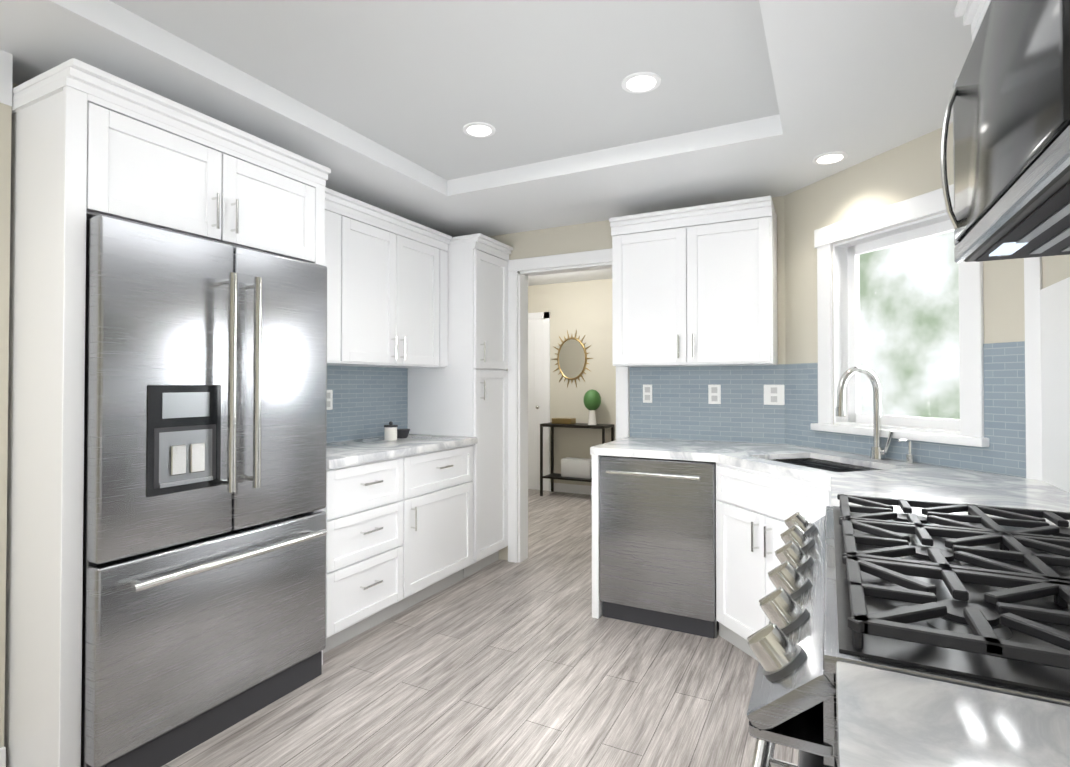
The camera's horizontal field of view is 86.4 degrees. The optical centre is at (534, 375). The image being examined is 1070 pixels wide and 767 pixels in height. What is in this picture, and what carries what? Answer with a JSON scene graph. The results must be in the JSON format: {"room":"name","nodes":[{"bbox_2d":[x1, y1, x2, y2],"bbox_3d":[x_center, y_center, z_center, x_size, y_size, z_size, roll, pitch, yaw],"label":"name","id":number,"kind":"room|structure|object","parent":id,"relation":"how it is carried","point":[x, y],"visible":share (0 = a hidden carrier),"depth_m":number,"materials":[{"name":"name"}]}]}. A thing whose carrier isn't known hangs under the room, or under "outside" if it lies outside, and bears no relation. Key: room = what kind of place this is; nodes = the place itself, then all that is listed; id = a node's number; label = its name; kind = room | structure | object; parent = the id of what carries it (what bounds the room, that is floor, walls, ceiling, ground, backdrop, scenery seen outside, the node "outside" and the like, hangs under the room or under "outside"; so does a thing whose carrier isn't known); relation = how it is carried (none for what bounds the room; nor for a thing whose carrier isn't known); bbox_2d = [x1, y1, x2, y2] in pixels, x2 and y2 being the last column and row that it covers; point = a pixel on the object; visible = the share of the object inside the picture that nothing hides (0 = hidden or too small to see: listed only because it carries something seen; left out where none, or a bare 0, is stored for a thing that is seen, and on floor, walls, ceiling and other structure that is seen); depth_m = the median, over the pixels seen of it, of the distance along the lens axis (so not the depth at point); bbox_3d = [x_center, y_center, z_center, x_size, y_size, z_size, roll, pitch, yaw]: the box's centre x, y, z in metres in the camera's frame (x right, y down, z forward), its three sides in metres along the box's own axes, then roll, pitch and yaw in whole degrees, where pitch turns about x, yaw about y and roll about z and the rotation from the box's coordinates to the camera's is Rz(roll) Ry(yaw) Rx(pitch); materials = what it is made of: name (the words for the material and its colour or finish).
{"room":"kitchen","nodes":[
{"label":"kitchen","id":0,"kind":"room"},
{"bbox_2d":[0,103,11,747],"bbox_3d":[-2.310,0.193,0.918,0.220,2.170,2.200,0,-1,27],"label":"wall","id":1,"kind":"structure","parent":0,"point":[5,152],"depth_m":1.84,"materials":[{"name":"beige paint"}]},
{"bbox_2d":[0,746,5,766],"bbox_3d":[-2.199,1.227,0.865,0.015,0.100,2.170,0,-1,27],"label":"baseboard","id":2,"kind":"structure","parent":1,"relation":"attached to","point":[3,756],"depth_m":1.81,"materials":[{"name":"white wood"}]},
{"bbox_2d":[0,50,12,105],"bbox_3d":[-2.309,-0.977,0.932,0.224,0.170,2.200,0,-1,27],"label":"ceiling bulkhead","id":3,"kind":"object","parent":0,"point":[6,69],"visible":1,"depth_m":1.84,"materials":[{"name":"white paint"}]},
{"bbox_2d":[0,0,518,236],"bbox_3d":[-1.506,-1.098,2.028,0.650,0.100,4.880,0,-1,27],"label":"ceiling","id":4,"kind":"structure","parent":0,"point":[38,37],"depth_m":2.13,"materials":[{"name":"white paint"}]},
{"bbox_2d":[110,0,778,285],"bbox_3d":[-0.512,-1.192,2.935,5.190,0.130,7.640,0,-1,27],"label":"ceiling","id":5,"kind":"structure","parent":0,"point":[421,83],"depth_m":2.09,"materials":[{"name":"white paint"}]},
{"bbox_2d":[463,122,495,137],"bbox_3d":[-0.256,-1.127,2.611,0.150,0.008,0.150,0,-1,27],"label":"recessed light","id":6,"kind":"object","parent":5,"relation":"in","point":[479,129],"visible":1,"depth_m":2.60,"materials":[{"name":"white plastic"}]},
{"bbox_2d":[622,72,660,92],"bbox_3d":[0.410,-1.132,2.201,0.150,0.008,0.150,0,-1,27],"label":"recessed light","id":7,"kind":"object","parent":5,"relation":"in","point":[640,82],"visible":1,"depth_m":2.19,"materials":[{"name":"white"}]},
{"bbox_2d":[161,489,798,766],"bbox_3d":[-0.551,1.355,3.023,5.370,0.100,7.820,0,-1,27],"label":"floor","id":8,"kind":"structure","parent":0,"point":[529,661],"depth_m":2.35,"materials":[{"name":"grey wood"}]},
{"bbox_2d":[4,58,330,766],"bbox_3d":[-1.409,0.177,2.252,0.593,2.235,0.990,0,-1,27],"label":"surround","id":9,"kind":"object","parent":8,"relation":"on","point":[88,141],"visible":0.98,"depth_m":1.81,"materials":[{"name":"white wood"}]},
{"bbox_2d":[81,214,326,766],"bbox_3d":[-1.351,0.405,2.221,0.692,1.780,0.880,0,-1,27],"label":"fridge","id":10,"kind":"object","parent":8,"relation":"on","point":[204,546],"visible":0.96,"depth_m":1.96,"materials":[{"name":"silver metal"}]},
{"bbox_2d":[323,434,477,652],"bbox_3d":[-0.899,0.847,3.234,0.592,0.920,1.224,0,-1,27],"label":"base cabinet","id":11,"kind":"object","parent":8,"relation":"on","point":[399,524],"visible":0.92,"depth_m":3.01,"materials":[{"name":"white wood"}]},
{"bbox_2d":[384,422,397,440],"bbox_3d":[-0.877,0.333,3.463,0.082,0.113,0.082,0,-1,27],"label":"jar","id":12,"kind":"object","parent":11,"relation":"on","point":[390,431],"visible":1,"depth_m":3.43,"materials":[{"name":"white ceramic"}]},
{"bbox_2d":[397,429,409,437],"bbox_3d":[-0.839,0.364,3.601,0.100,0.054,0.100,0,-1,27],"label":"bowl","id":13,"kind":"object","parent":11,"relation":"on","point":[402,433],"visible":0.83,"depth_m":3.57,"materials":[{"name":"grey"}]},
{"bbox_2d":[408,233,512,577],"bbox_3d":[-0.516,0.199,3.988,0.593,2.235,0.440,0,-1,27],"label":"pantry","id":14,"kind":"object","parent":8,"relation":"on","point":[464,393],"visible":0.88,"depth_m":3.80,"materials":[{"name":"white wood"}]},
{"bbox_2d":[540,389,613,495],"bbox_3d":[0.466,0.747,6.363,0.770,1.200,0.315,0,-1,27],"label":"console","id":15,"kind":"object","parent":8,"relation":"on","point":[576,469],"visible":0.96,"depth_m":6.30,"materials":[{"name":"black metal"}]},
{"bbox_2d":[599,455,718,638],"bbox_3d":[0.736,0.871,3.169,0.600,0.872,0.655,0,-1,27],"label":"dishwasher","id":16,"kind":"object","parent":8,"relation":"on","point":[657,519],"visible":0.94,"depth_m":2.92,"materials":[{"name":"grey metal"}]},
{"bbox_2d":[592,455,882,660],"bbox_3d":[1.016,0.850,2.471,1.823,0.895,1.730,0,-1,27],"label":"base cabinet","id":17,"kind":"object","parent":8,"relation":"on","point":[755,510],"visible":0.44,"depth_m":2.59,"materials":[{"name":"white wood"}]},
{"bbox_2d":[590,437,1069,525],"bbox_3d":[1.014,0.398,2.478,1.827,0.040,1.730,0,-1,27],"label":"countertop","id":18,"kind":"structure","parent":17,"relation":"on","point":[897,479],"depth_m":2.18,"materials":[{"name":"stone"}]},
{"bbox_2d":[836,366,893,458],"bbox_3d":[1.486,0.166,2.570,0.230,0.424,0.199,0,-1,27],"label":"faucet","id":19,"kind":"object","parent":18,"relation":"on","point":[878,451],"visible":1,"depth_m":2.58,"materials":[{"name":"silver metal"}]},
{"bbox_2d":[898,439,913,463],"bbox_3d":[1.594,0.324,2.446,0.060,0.104,0.060,0,-1,27],"label":"soap pump","id":20,"kind":"object","parent":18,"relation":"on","point":[909,457],"visible":1,"depth_m":2.44,"materials":[{"name":"silver metal"}]},
{"bbox_2d":[747,494,1069,766],"bbox_3d":[0.851,0.797,1.024,0.785,0.965,0.985,0,-1,27],"label":"range","id":21,"kind":"object","parent":8,"relation":"on","point":[977,597],"visible":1,"depth_m":0.84,"materials":[{"name":"silver metal"}]},
{"bbox_2d":[836,661,1069,766],"bbox_3d":[0.172,0.801,-0.392,0.702,0.920,2.145,0,-1,27],"label":"countertop","id":22,"kind":"structure","parent":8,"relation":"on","point":[884,718],"depth_m":0.58,"materials":[{"name":"white stone"}]},
{"bbox_2d":[528,279,615,485],"bbox_3d":[0.608,0.070,6.571,3.840,2.560,0.120,0,-1,27],"label":"wall","id":23,"kind":"structure","parent":0,"point":[582,308],"depth_m":6.55,"materials":[{"name":"beige paint"}]},
{"bbox_2d":[528,312,549,490],"bbox_3d":[-0.231,0.299,6.894,0.890,2.110,0.060,0,-1,27],"label":"hall door","id":24,"kind":"structure","parent":23,"relation":"in","point":[538,368],"depth_m":6.78,"materials":[{"name":"white wood"}]},
{"bbox_2d":[528,481,591,494],"bbox_3d":[0.578,1.299,6.495,3.600,0.100,0.015,0,-1,27],"label":"baseboard","id":25,"kind":"structure","parent":23,"relation":"attached to","point":[571,488],"depth_m":6.60,"materials":[{"name":"white wood"}]},
{"bbox_2d":[553,330,592,387],"bbox_3d":[0.429,-0.200,6.597,0.530,0.673,0.028,0,-1,27],"label":"mirror","id":26,"kind":"object","parent":23,"relation":"attached to","point":[571,359],"visible":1,"depth_m":6.59,"materials":[{"name":"gold glass"}]},
{"bbox_2d":[447,114,793,231],"bbox_3d":[0.485,-1.083,3.253,1.770,0.100,0.880,0,-1,27],"label":"ceiling soffit","id":27,"kind":"structure","parent":0,"point":[748,159],"depth_m":3.04,"materials":[{"name":"white paint"}]},
{"bbox_2d":[490,196,784,560],"bbox_3d":[-0.349,0.040,4.230,4.280,2.560,0.120,0,-1,27],"label":"wall","id":28,"kind":"structure","parent":0,"point":[591,236],"depth_m":3.83,"materials":[{"name":"beige paint"}]},
{"bbox_2d":[508,248,628,562],"bbox_3d":[0.236,0.243,3.923,0.906,2.145,0.166,0,-1,27],"label":"door frame","id":29,"kind":"structure","parent":28,"relation":"attached to","point":[517,415],"depth_m":4.04,"materials":[{"name":"white wood"}]},
{"bbox_2d":[609,196,777,366],"bbox_3d":[0.912,-0.494,3.299,0.880,0.865,0.383,0,-1,27],"label":"upper cabinet","id":30,"kind":"object","parent":28,"relation":"attached to","point":[694,286],"visible":1,"depth_m":3.14,"materials":[{"name":"white wood"}]},
{"bbox_2d":[629,364,784,443],"bbox_3d":[1.020,0.163,3.452,0.925,0.455,0.008,0,-1,27],"label":"wall tile","id":31,"kind":"structure","parent":28,"relation":"attached to","point":[679,407],"depth_m":3.44,"materials":[{"name":"blue tile"}]},
{"bbox_2d":[643,385,651,402],"bbox_3d":[0.712,0.112,3.602,0.060,0.116,0.008,0,-1,27],"label":"electrical outlet","id":32,"kind":"object","parent":31,"relation":"attached to","point":[647,393],"visible":1,"depth_m":3.60,"materials":[{"name":"white plastic"}]},
{"bbox_2d":[708,385,720,403],"bbox_3d":[1.077,0.110,3.415,0.072,0.116,0.008,0,-1,27],"label":"electrical outlet","id":33,"kind":"object","parent":31,"relation":"attached to","point":[714,394],"visible":1,"depth_m":3.41,"materials":[{"name":"white plastic"}]},
{"bbox_2d":[764,385,784,404],"bbox_3d":[1.370,0.108,3.264,0.110,0.116,0.008,0,-1,27],"label":"electrical outlet","id":34,"kind":"object","parent":31,"relation":"attached to","point":[773,394],"visible":1,"depth_m":3.26,"materials":[{"name":"white plastic"}]},
{"bbox_2d":[759,0,972,190],"bbox_3d":[0.735,-1.113,0.875,0.850,0.100,4.880,0,-1,27],"label":"ceiling","id":35,"kind":"structure","parent":0,"point":[858,81],"depth_m":1.97,"materials":[{"name":"white paint"}]},
{"bbox_2d":[812,151,847,164],"bbox_3d":[1.404,-1.036,2.712,0.150,0.008,0.150,0,-1,27],"label":"recessed light","id":36,"kind":"object","parent":35,"relation":"in","point":[828,158],"visible":1,"depth_m":2.70,"materials":[{"name":"white plastic"}]},
{"bbox_2d":[784,123,1024,477],"bbox_3d":[1.694,0.020,2.665,0.150,2.560,1.393,0,-1,-18],"label":"wall","id":37,"kind":"structure","parent":0,"point":[907,170],"depth_m":2.75,"materials":[{"name":"beige paint"}]},
{"bbox_2d":[811,184,988,446],"bbox_3d":[1.665,-0.249,2.629,0.170,1.057,0.860,0,-1,-18],"label":"window","id":38,"kind":"structure","parent":37,"relation":"in","point":[838,340],"depth_m":2.69,"materials":[{"name":"white"}]},
{"bbox_2d":[785,341,1025,477],"bbox_3d":[1.619,0.130,2.639,0.008,0.500,1.273,0,-1,-18],"label":"tiled wall","id":39,"kind":"structure","parent":37,"relation":"attached to","point":[1004,453],"depth_m":2.24,"materials":[{"name":"blue tile"}]},
{"bbox_2d":[1042,254,1069,288],"bbox_3d":[0.956,-0.011,0.230,0.120,2.560,4.200,0,-1,27],"label":"wall","id":40,"kind":"structure","parent":0,"point":[1056,269],"depth_m":1.93,"materials":[{"name":"beige paint"}]},
{"bbox_2d":[954,0,990,41],"bbox_3d":[1.033,-0.842,0.952,0.383,0.230,0.985,0,-1,27],"label":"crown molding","id":41,"kind":"structure","parent":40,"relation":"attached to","point":[972,12],"depth_m":1.42,"materials":[{"name":"white wood"}]},
{"bbox_2d":[940,0,1069,262],"bbox_3d":[1.016,-0.497,0.976,0.439,0.448,0.760,0,-1,27],"label":"microwave","id":42,"kind":"object","parent":40,"relation":"attached to","point":[1009,100],"visible":1,"depth_m":0.99,"materials":[{"name":"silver metal"}]},
{"bbox_2d":[1024,257,1041,479],"bbox_3d":[1.804,-0.168,2.060,0.012,1.080,0.050,0,-1,-18],"label":"trim","id":43,"kind":"structure","parent":40,"relation":"attached to","point":[1032,277],"depth_m":2.06,"materials":[{"name":"white wood"}]},
{"bbox_2d":[1040,277,1069,492],"bbox_3d":[1.397,0.022,1.228,0.008,0.680,1.820,0,-1,27],"label":"wall tiles","id":44,"kind":"structure","parent":40,"relation":"attached to","point":[1055,346],"depth_m":1.90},
{"bbox_3d":[-1.848,0.014,2.190,0.120,2.560,5.120,0,-1,27],"label":"wall","id":45,"kind":"structure","parent":0,"visible":0},
{"bbox_2d":[326,365,407,442],"bbox_3d":[-1.163,0.162,3.382,0.008,0.455,1.230,0,-1,27],"label":"wall tiles","id":46,"kind":"structure","parent":45,"relation":"attached to","point":[369,402],"depth_m":3.57,"materials":[{"name":"blue tile"}]},
{"bbox_2d":[327,390,332,409],"bbox_3d":[-1.199,0.138,3.294,0.008,0.116,0.072,0,-1,27],"label":"electrical outlet","id":47,"kind":"object","parent":46,"relation":"attached to","point":[329,399],"visible":0.69,"depth_m":3.30,"materials":[{"name":"white plastic"}]},
{"bbox_2d":[325,187,451,367],"bbox_3d":[-0.994,-0.494,3.297,0.383,0.865,1.220,0,-1,27],"label":"wall cabinet","id":48,"kind":"object","parent":45,"relation":"attached to","point":[387,288],"visible":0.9,"depth_m":3.23,"materials":[{"name":"white wood"}]},
{"label":"outside","id":49,"kind":"structure","parent":0,"visible":0},
{"bbox_2d":[859,231,959,418],"bbox_3d":[4.117,-0.440,3.417,0.020,4.500,7.000,0,-1,-18],"label":"window pane","id":50,"kind":"structure","parent":49,"point":[895,382],"depth_m":5.29,"materials":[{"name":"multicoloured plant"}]}
]}

